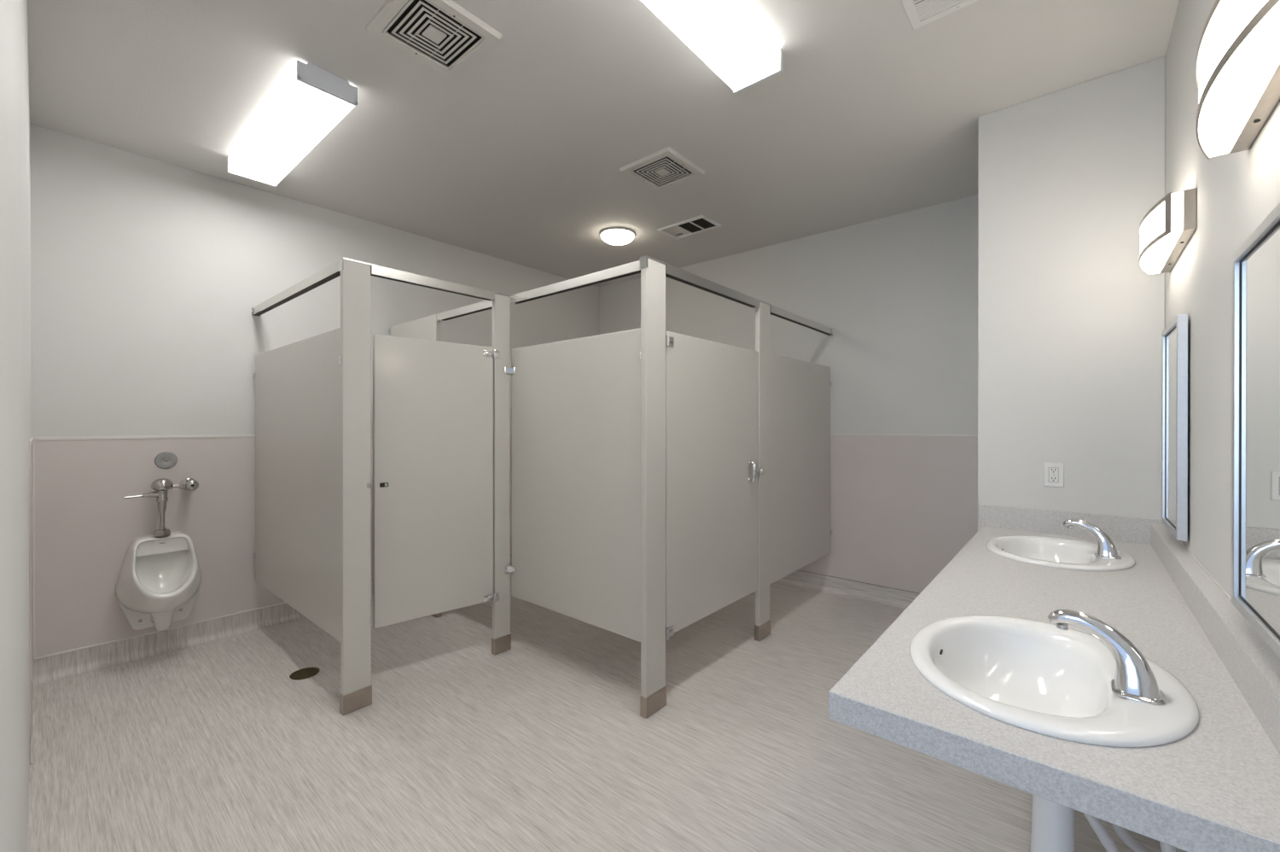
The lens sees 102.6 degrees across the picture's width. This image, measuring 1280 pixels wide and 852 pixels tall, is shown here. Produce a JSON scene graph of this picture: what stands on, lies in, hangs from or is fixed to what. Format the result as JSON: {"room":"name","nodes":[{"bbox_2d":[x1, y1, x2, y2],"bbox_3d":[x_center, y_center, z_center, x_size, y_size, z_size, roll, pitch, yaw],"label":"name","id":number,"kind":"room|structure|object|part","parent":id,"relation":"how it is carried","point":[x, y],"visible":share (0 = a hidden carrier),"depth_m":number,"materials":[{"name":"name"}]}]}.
{"room":"public restroom","nodes":[
{"label":"public restroom","id":0,"kind":"room"},
{"bbox_2d":[0,0,31,851],"bbox_3d":[-1.500,-0.111,1.166,4.353,2.863,0.120,0,0,40],"label":"wall","id":1,"kind":"structure","parent":0,"point":[15,397],"depth_m":0.83,"materials":[{"name":"white paint"}]},
{"bbox_2d":[29,443,32,735],"bbox_3d":[-2.744,0.639,2.310,0.972,1.136,0.003,0,0,40],"label":"board","id":2,"kind":"object","parent":1,"relation":"attached to","point":[30,446],"visible":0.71,"depth_m":2.05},
{"bbox_2d":[29,436,34,659],"bbox_3d":[-2.742,0.627,2.314,0.974,1.139,0.011,0,0,40],"label":"trim","id":3,"kind":"structure","parent":1,"relation":"attached to","point":[32,440],"depth_m":2.62,"materials":[{"name":"white plastic"}]},
{"bbox_2d":[29,681,36,764],"bbox_3d":[-2.741,1.257,2.317,0.974,0.121,0.015,0,0,40],"label":"baseboard","id":4,"kind":"structure","parent":1,"relation":"attached to","point":[32,737],"depth_m":2.21,"materials":[{"name":"plastic"}]},
{"bbox_2d":[30,123,599,436],"bbox_3d":[-1.831,-0.117,4.224,0.120,2.863,4.343,0,0,40],"label":"wall","id":5,"kind":"structure","parent":0,"point":[148,275],"depth_m":3.08,"materials":[{"name":"white paint"}]},
{"bbox_2d":[32,551,511,685],"bbox_3d":[-1.766,1.254,4.171,0.051,0.121,4.103,0,0,40],"label":"baseboard","id":6,"kind":"structure","parent":5,"relation":"attached to","point":[69,664],"depth_m":2.97,"materials":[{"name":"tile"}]},
{"bbox_2d":[33,431,511,440],"bbox_3d":[-1.783,0.062,4.183,0.007,0.017,4.103,0,0,40],"label":"trim","id":7,"kind":"structure","parent":5,"relation":"attached to","point":[371,433],"depth_m":2.93,"materials":[{"name":"white plastic"}]},
{"bbox_2d":[34,433,511,657],"bbox_3d":[-1.784,0.635,4.186,0.003,1.136,4.103,0,0,40],"label":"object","id":8,"kind":"object","parent":5,"relation":"attached to","point":[85,526],"depth_m":2.86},
{"bbox_2d":[115,530,201,631],"bbox_3d":[-2.680,0.896,2.889,0.318,0.542,0.365,0,0,40],"label":"urinal","id":9,"kind":"object","parent":8,"relation":"attached to","point":[158,584],"visible":1,"depth_m":2.90,"materials":[{"name":"ceramic"}]},
{"bbox_3d":[-2.789,0.908,2.983,0.030,0.502,0.363,0,0,40],"label":"plate","id":10,"kind":"part","parent":9,"relation":"part of","materials":[{"name":"white ceramic"}]},
{"bbox_2d":[124,477,198,536],"bbox_3d":[-2.742,0.462,2.946,0.149,0.326,0.318,0,0,40],"label":"valve","id":11,"kind":"object","parent":8,"relation":"attached to","point":[161,485],"visible":1,"depth_m":2.91,"materials":[{"name":"silver metal"}]},
{"bbox_3d":[-2.779,0.387,2.860,0.038,0.037,0.139,0,0,40],"label":"lever","id":12,"kind":"part","parent":11,"relation":"part of","materials":[{"name":"silver metal"}]},
{"bbox_3d":[-2.689,0.346,2.965,0.041,0.042,0.082,0,0,40],"label":"supply arm","id":13,"kind":"part","parent":11,"relation":"part of","materials":[{"name":"silver metal"}]},
{"bbox_2d":[154,451,177,468],"bbox_3d":[-2.779,0.202,3.008,0.011,0.100,0.100,0,0,40],"label":"wall plate","id":14,"kind":"object","parent":8,"relation":"attached to","point":[165,459],"visible":1,"depth_m":3.00,"materials":[{"name":"silver metal"}]},
{"bbox_2d":[27,571,1161,851],"bbox_3d":[-0.650,1.369,2.165,4.593,0.100,5.947,0,0,40],"label":"floor","id":15,"kind":"structure","parent":0,"point":[542,743],"depth_m":2.09,"materials":[{"name":"tile"}]},
{"bbox_2d":[289,666,319,679],"bbox_3d":[-1.784,1.315,2.727,0.136,0.004,0.136,0,0,40],"label":"floor drain","id":16,"kind":"object","parent":15,"relation":"on","point":[305,672],"visible":1,"depth_m":2.73,"materials":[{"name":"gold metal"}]},
{"bbox_2d":[338,256,372,715],"bbox_3d":[-1.324,0.275,2.389,0.042,2.086,0.129,0,0,40],"label":"post","id":17,"kind":"object","parent":15,"relation":"on","point":[356,485],"visible":1,"depth_m":2.37,"materials":[{"name":"plastic"}]},
{"bbox_2d":[251,260,340,316],"bbox_3d":[-1.934,-0.743,2.857,1.496,0.056,0.048,0,0,40],"label":"rail","id":18,"kind":"object","parent":17,"relation":"attached to","point":[330,272],"visible":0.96,"depth_m":2.76,"materials":[{"name":"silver metal"}]},
{"bbox_2d":[252,327,340,641],"bbox_3d":[-1.933,0.274,2.854,1.498,1.465,0.034,0,0,40],"label":"partition panel","id":19,"kind":"object","parent":17,"relation":"attached to","point":[297,554],"visible":0.83,"depth_m":2.73,"materials":[{"name":"plastic"}]},
{"bbox_2d":[388,314,441,617],"bbox_3d":[-1.374,0.274,3.514,1.496,2.084,0.044,0,0,40],"label":"partition panel","id":20,"kind":"object","parent":15,"relation":"on","point":[427,328],"visible":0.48,"depth_m":3.65,"materials":[{"name":"plastic"}]},
{"bbox_2d":[436,299,492,321],"bbox_3d":[-1.089,-0.746,3.282,0.764,0.050,0.038,0,0,40],"label":"rail","id":21,"kind":"object","parent":20,"relation":"attached to","point":[485,305],"visible":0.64,"depth_m":3.29,"materials":[{"name":"silver metal"}]},
{"bbox_2d":[491,291,511,655],"bbox_3d":[-0.810,0.274,2.992,0.038,2.086,0.109,0,0,40],"label":"post","id":22,"kind":"object","parent":15,"relation":"on","point":[501,639],"visible":0.9,"depth_m":2.98,"materials":[{"name":"grey metal"}]},
{"bbox_2d":[370,263,494,301],"bbox_3d":[-1.064,-0.745,2.692,0.038,0.050,0.674,0,0,40],"label":"rail","id":23,"kind":"object","parent":22,"relation":"attached to","point":[376,270],"visible":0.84,"depth_m":2.65,"materials":[{"name":"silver metal"}]},
{"bbox_2d":[372,334,499,628],"bbox_3d":[-1.067,0.277,2.747,0.654,1.459,0.043,0,0,-41],"label":"door","id":24,"kind":"structure","parent":22,"relation":"attached to","point":[433,400],"depth_m":2.71,"materials":[{"name":"plastic"}]},
{"bbox_2d":[504,327,640,641],"bbox_3d":[-0.375,0.274,2.681,1.033,1.455,0.071,0,0,40],"label":"partition panel","id":25,"kind":"object","parent":22,"relation":"attached to","point":[576,403],"visible":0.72,"depth_m":2.64,"materials":[{"name":"plastic"}]},
{"bbox_2d":[510,260,640,304],"bbox_3d":[-0.360,-0.745,2.697,1.024,0.050,0.038,0,0,40],"label":"rail","id":26,"kind":"object","parent":22,"relation":"attached to","point":[632,268],"visible":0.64,"depth_m":2.64,"materials":[{"name":"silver metal"}]},
{"bbox_2d":[640,255,666,718],"bbox_3d":[0.062,0.275,2.373,0.040,2.086,0.153,0,0,40],"label":"post","id":27,"kind":"object","parent":15,"relation":"on","point":[653,697],"visible":1,"depth_m":2.34,"materials":[{"name":"metal"}]},
{"bbox_2d":[665,263,760,308],"bbox_3d":[0.414,-0.745,2.784,0.038,0.050,0.932,0,0,40],"label":"rail","id":28,"kind":"object","parent":27,"relation":"attached to","point":[672,272],"visible":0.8,"depth_m":2.71,"materials":[{"name":"silver metal"}]},
{"bbox_2d":[665,330,764,639],"bbox_3d":[0.431,0.277,2.773,0.069,1.459,0.942,0,0,40],"label":"door","id":29,"kind":"structure","parent":27,"relation":"attached to","point":[712,387],"depth_m":2.71,"materials":[{"name":"metal"}]},
{"bbox_3d":[0.664,0.269,3.029,0.046,0.133,0.026,0,0,40],"label":"pull handle","id":30,"kind":"part","parent":29,"relation":"part of","materials":[{"name":"silver metal"}]},
{"bbox_3d":[0.734,0.275,3.108,0.032,0.040,0.040,0,0,40],"label":"knob","id":31,"kind":"part","parent":29,"relation":"part of","materials":[{"name":"silver metal"}]},
{"bbox_2d":[754,299,770,640],"bbox_3d":[0.765,0.273,3.197,0.038,2.086,0.150,0,0,40],"label":"post","id":32,"kind":"object","parent":15,"relation":"on","point":[762,626],"visible":0.86,"depth_m":3.17,"materials":[{"name":"metal"}]},
{"bbox_2d":[770,304,833,335],"bbox_3d":[1.164,-0.745,3.659,0.052,0.056,1.074,0,0,40],"label":"rail","id":33,"kind":"object","parent":32,"relation":"attached to","point":[775,311],"visible":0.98,"depth_m":3.60,"materials":[{"name":"silver metal"}]},
{"bbox_2d":[27,0,1179,287],"bbox_3d":[-0.650,-1.605,2.159,4.593,0.120,5.947,0,0,40],"label":"ceiling","id":34,"kind":"structure","parent":0,"point":[518,156],"depth_m":2.43,"materials":[{"name":"white paint"}]},
{"bbox_2d":[227,59,357,186],"bbox_3d":[-1.825,-1.500,2.635,1.236,0.091,0.235,0,0,40],"label":"ceiling light","id":35,"kind":"object","parent":34,"relation":"attached to","point":[311,101],"visible":1,"depth_m":2.48,"materials":[{"name":"white plastic"}]},
{"bbox_2d":[365,0,501,78],"bbox_3d":[-0.804,-1.534,2.004,0.370,0.021,0.366,0,0,40],"label":"ceiling vent","id":36,"kind":"object","parent":34,"relation":"in","point":[442,35],"visible":1,"depth_m":1.99,"materials":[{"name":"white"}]},
{"bbox_3d":[-0.804,-1.529,2.004,0.068,0.008,0.068,0,0,40],"label":"plate","id":37,"kind":"part","parent":36,"relation":"part of","materials":[{"name":"white metal"}]},
{"bbox_2d":[600,226,634,244],"bbox_3d":[-0.180,-1.509,4.123,0.276,0.080,0.276,0,0,40],"label":"dome light","id":38,"kind":"object","parent":34,"relation":"attached to","point":[613,235],"visible":1,"depth_m":4.04,"materials":[{"name":"white glass"}]},
{"bbox_2d":[619,145,704,191],"bbox_3d":[0.137,-1.536,3.094,0.370,0.021,0.366,0,0,40],"label":"ceiling vent","id":39,"kind":"object","parent":34,"relation":"in","point":[665,168],"visible":1,"depth_m":3.07,"materials":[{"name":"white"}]},
{"bbox_3d":[0.137,-1.531,3.094,0.068,0.008,0.068,0,0,40],"label":"plate","id":40,"kind":"part","parent":39,"relation":"part of","materials":[{"name":"white metal"}]},
{"bbox_2d":[657,215,721,238],"bbox_3d":[0.382,-1.542,3.993,0.426,0.013,0.256,0,0,40],"label":"ceiling vent","id":41,"kind":"object","parent":34,"relation":"in","point":[701,223],"visible":1,"depth_m":3.98,"materials":[{"name":"white plastic"}]},
{"bbox_2d":[663,226,690,237],"bbox_3d":[0.289,-1.546,4.072,0.143,0.006,0.216,0,0,40],"label":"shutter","id":42,"kind":"object","parent":41,"relation":"hanging from","point":[673,231],"depth_m":4.07,"materials":[{"name":"white metal"}]},
{"bbox_2d":[640,0,782,93],"bbox_3d":[0.098,-1.498,1.704,0.220,0.091,1.243,0,0,40],"label":"ceiling light","id":43,"kind":"object","parent":34,"relation":"attached to","point":[724,34],"visible":1,"depth_m":1.93,"materials":[{"name":"white plastic"}]},
{"bbox_2d":[900,0,979,29],"bbox_3d":[1.078,-1.538,1.744,0.350,0.012,0.353,0,0,40],"label":"ceiling vent","id":44,"kind":"object","parent":34,"relation":"in","point":[919,13],"visible":1,"depth_m":1.88,"materials":[{"name":"white plastic"}]},
{"bbox_2d":[599,194,977,434],"bbox_3d":[0.991,-0.118,4.592,3.696,2.863,0.120,0,0,40],"label":"wall","id":45,"kind":"structure","parent":0,"point":[898,293],"depth_m":3.88,"materials":[{"name":"white paint"}]},
{"bbox_2d":[769,353,832,583],"bbox_3d":[1.165,0.270,3.659,0.036,1.468,1.070,0,0,40],"label":"partition panel","id":46,"kind":"object","parent":45,"relation":"attached to","point":[800,532],"visible":0.94,"depth_m":3.58,"materials":[{"name":"metal"}]},
{"bbox_2d":[774,570,919,609],"bbox_3d":[0.935,1.253,4.530,3.696,0.121,0.051,0,0,40],"label":"baseboard","id":47,"kind":"structure","parent":45,"relation":"attached to","point":[872,593],"depth_m":3.95,"materials":[{"name":"tile"}]},
{"bbox_2d":[797,435,977,593],"bbox_3d":[0.952,0.634,4.546,3.692,1.136,0.003,0,0,40],"label":"wall panel","id":48,"kind":"object","parent":45,"relation":"attached to","point":[902,508],"depth_m":3.75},
{"bbox_2d":[830,432,977,436],"bbox_3d":[0.950,0.063,4.544,3.696,0.014,0.007,0,0,40],"label":"trim","id":49,"kind":"structure","parent":45,"relation":"attached to","point":[831,433],"depth_m":3.71,"materials":[{"name":"white plastic"}]},
{"bbox_2d":[977,56,1165,530],"bbox_3d":[2.314,-0.114,2.789,0.658,2.863,1.146,0,0,40],"label":"wall","id":50,"kind":"structure","parent":0,"point":[1071,325],"depth_m":2.33,"materials":[{"name":"white paint"}]},
{"bbox_2d":[1043,462,1064,487],"bbox_3d":[1.913,0.226,2.372,0.073,0.111,0.010,0,0,40],"label":"outlet","id":51,"kind":"object","parent":50,"relation":"attached to","point":[1053,472],"visible":1,"depth_m":2.37,"materials":[{"name":"white plastic"}]},
{"bbox_2d":[1048,466,1058,482],"bbox_3d":[1.912,0.226,2.370,0.033,0.067,0.004,0,0,40],"label":"receptacle","id":52,"kind":"object","parent":51,"relation":"attached to","point":[1053,471],"depth_m":2.37,"materials":[{"name":"white plastic"}]},
{"bbox_2d":[1164,0,1279,597],"bbox_3d":[1.052,-0.110,0.711,0.120,2.863,5.947,0,0,40],"label":"wall","id":53,"kind":"structure","parent":0,"point":[1237,191],"depth_m":1.42,"materials":[{"name":"white paint"}]},
{"bbox_2d":[828,504,1279,851],"bbox_3d":[1.270,0.472,1.558,0.644,0.160,2.084,0,0,40],"label":"countertop","id":54,"kind":"structure","parent":53,"relation":"attached to","point":[1216,787],"depth_m":0.93,"materials":[{"name":"grey laminate"}]},
{"bbox_2d":[909,615,1199,746],"bbox_3d":[0.822,0.571,1.065,0.457,0.168,0.578,0,0,40],"label":"sink","id":55,"kind":"object","parent":54,"relation":"in","point":[1036,676],"visible":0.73,"depth_m":1.14,"materials":[{"name":"white ceramic"}]},
{"bbox_2d":[1030,793,1074,851],"bbox_3d":[0.947,0.860,0.985,0.398,0.452,0.086,0,0,35],"label":"drain pipe","id":56,"kind":"object","parent":55,"relation":"attached to","point":[1052,823],"visible":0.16,"depth_m":1.02,"materials":[{"name":"white plastic"}]},
{"bbox_2d":[1047,609,1167,705],"bbox_3d":[0.878,0.425,0.971,0.166,0.130,0.084,0,0,40],"label":"faucet","id":57,"kind":"object","parent":55,"relation":"on","point":[1134,679],"visible":1,"depth_m":0.94,"materials":[{"name":"silver metal"}]},
{"bbox_3d":[0.914,0.486,0.941,0.073,0.008,0.084,0,0,40],"label":"plate","id":58,"kind":"part","parent":57,"relation":"part of","materials":[{"name":"silver metal"}]},
{"bbox_2d":[985,535,1135,570],"bbox_3d":[1.643,0.569,2.027,0.457,0.168,0.578,0,0,40],"label":"sink","id":59,"kind":"object","parent":54,"relation":"in","point":[1043,550],"visible":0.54,"depth_m":2.13,"materials":[{"name":"white ceramic"}]},
{"bbox_2d":[1063,518,1121,558],"bbox_3d":[1.712,0.423,1.945,0.166,0.130,0.084,0,0,40],"label":"faucet","id":60,"kind":"object","parent":59,"relation":"on","point":[1106,548],"visible":1,"depth_m":1.92,"materials":[{"name":"silver metal"}]},
{"bbox_3d":[1.747,0.484,1.915,0.073,0.008,0.084,0,0,40],"label":"plate","id":61,"kind":"part","parent":60,"relation":"part of","materials":[{"name":"silver metal"}]},
{"bbox_2d":[1081,811,1119,851],"bbox_3d":[0.947,0.855,0.905,0.038,0.253,0.289,0,0,-38],"label":"supply hose","id":62,"kind":"object","parent":53,"relation":"attached to","point":[1105,838],"visible":0.63,"depth_m":0.98,"materials":[{"name":"white rubber"}]},
{"bbox_2d":[1111,822,1152,851],"bbox_3d":[1.043,0.770,0.994,0.274,0.243,0.063,0,0,10],"label":"supply hose","id":63,"kind":"object","parent":53,"relation":"attached to","point":[1133,844],"visible":0.41,"depth_m":0.99,"materials":[{"name":"grey metal"}]},
{"bbox_2d":[1138,187,1197,275],"bbox_3d":[1.865,-0.670,1.838,0.107,0.128,0.608,0,0,40],"label":"wall light","id":64,"kind":"object","parent":53,"relation":"attached to","point":[1166,229],"visible":1,"depth_m":1.69,"materials":[{"name":"silver metal"}]},
{"bbox_3d":[1.844,-0.671,1.856,0.052,0.126,0.608,0,0,40],"label":"bowed frame","id":65,"kind":"part","parent":64,"relation":"part of","materials":[{"name":"silver metal"}]},
{"bbox_2d":[1140,191,1182,273],"bbox_3d":[1.855,-0.671,1.846,0.074,0.120,0.594,0,0,40],"label":"diffuser","id":66,"kind":"object","parent":64,"relation":"attached to","point":[1161,227],"depth_m":1.72,"materials":[{"name":"white glass"}]},
{"bbox_3d":[1.895,-0.671,1.813,0.029,0.124,0.600,0,0,40],"label":"plate","id":67,"kind":"part","parent":64,"relation":"part of","materials":[{"name":"silver metal"}]},
{"bbox_2d":[1159,841,1176,851],"bbox_3d":[0.959,0.751,0.840,0.050,0.284,0.212,0,0,-12],"label":"supply hose","id":68,"kind":"object","parent":53,"relation":"attached to","point":[1164,846],"visible":0.06,"depth_m":0.92,"materials":[{"name":"white rubber"}]},
{"bbox_2d":[1161,314,1187,541],"bbox_3d":[1.902,0.005,1.824,0.030,0.738,0.407,0,0,40],"label":"mirror","id":69,"kind":"object","parent":53,"relation":"attached to","point":[1174,346],"visible":1,"depth_m":1.77,"materials":[{"name":"silver mirror"}]},
{"bbox_3d":[1.899,0.005,1.826,0.004,0.700,0.369,0,0,40],"label":"glass","id":70,"kind":"part","parent":69,"relation":"part of","materials":[{"name":"mirror"}]},
{"bbox_2d":[1176,847,1186,851],"bbox_3d":[1.215,1.260,1.037,0.051,0.121,2.950,0,0,40],"label":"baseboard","id":71,"kind":"structure","parent":53,"relation":"attached to","point":[1178,848],"depth_m":1.59,"materials":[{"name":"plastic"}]},
{"bbox_2d":[1195,0,1279,159],"bbox_3d":[1.067,-0.651,0.902,0.107,0.128,0.608,0,0,40],"label":"wall light","id":72,"kind":"object","parent":53,"relation":"attached to","point":[1238,55],"visible":1,"depth_m":0.89,"materials":[{"name":"white glass"}]},
{"bbox_3d":[1.097,-0.652,0.877,0.029,0.124,0.600,0,0,40],"label":"plate","id":73,"kind":"part","parent":72,"relation":"part of","materials":[{"name":"silver metal"}]},
{"bbox_2d":[1231,202,1279,658],"bbox_3d":[1.134,0.007,0.923,0.030,0.738,0.407,0,0,40],"label":"mirror","id":74,"kind":"object","parent":53,"relation":"attached to","point":[1255,284],"visible":1,"depth_m":0.96,"materials":[{"name":"silver metal"}]}
]}

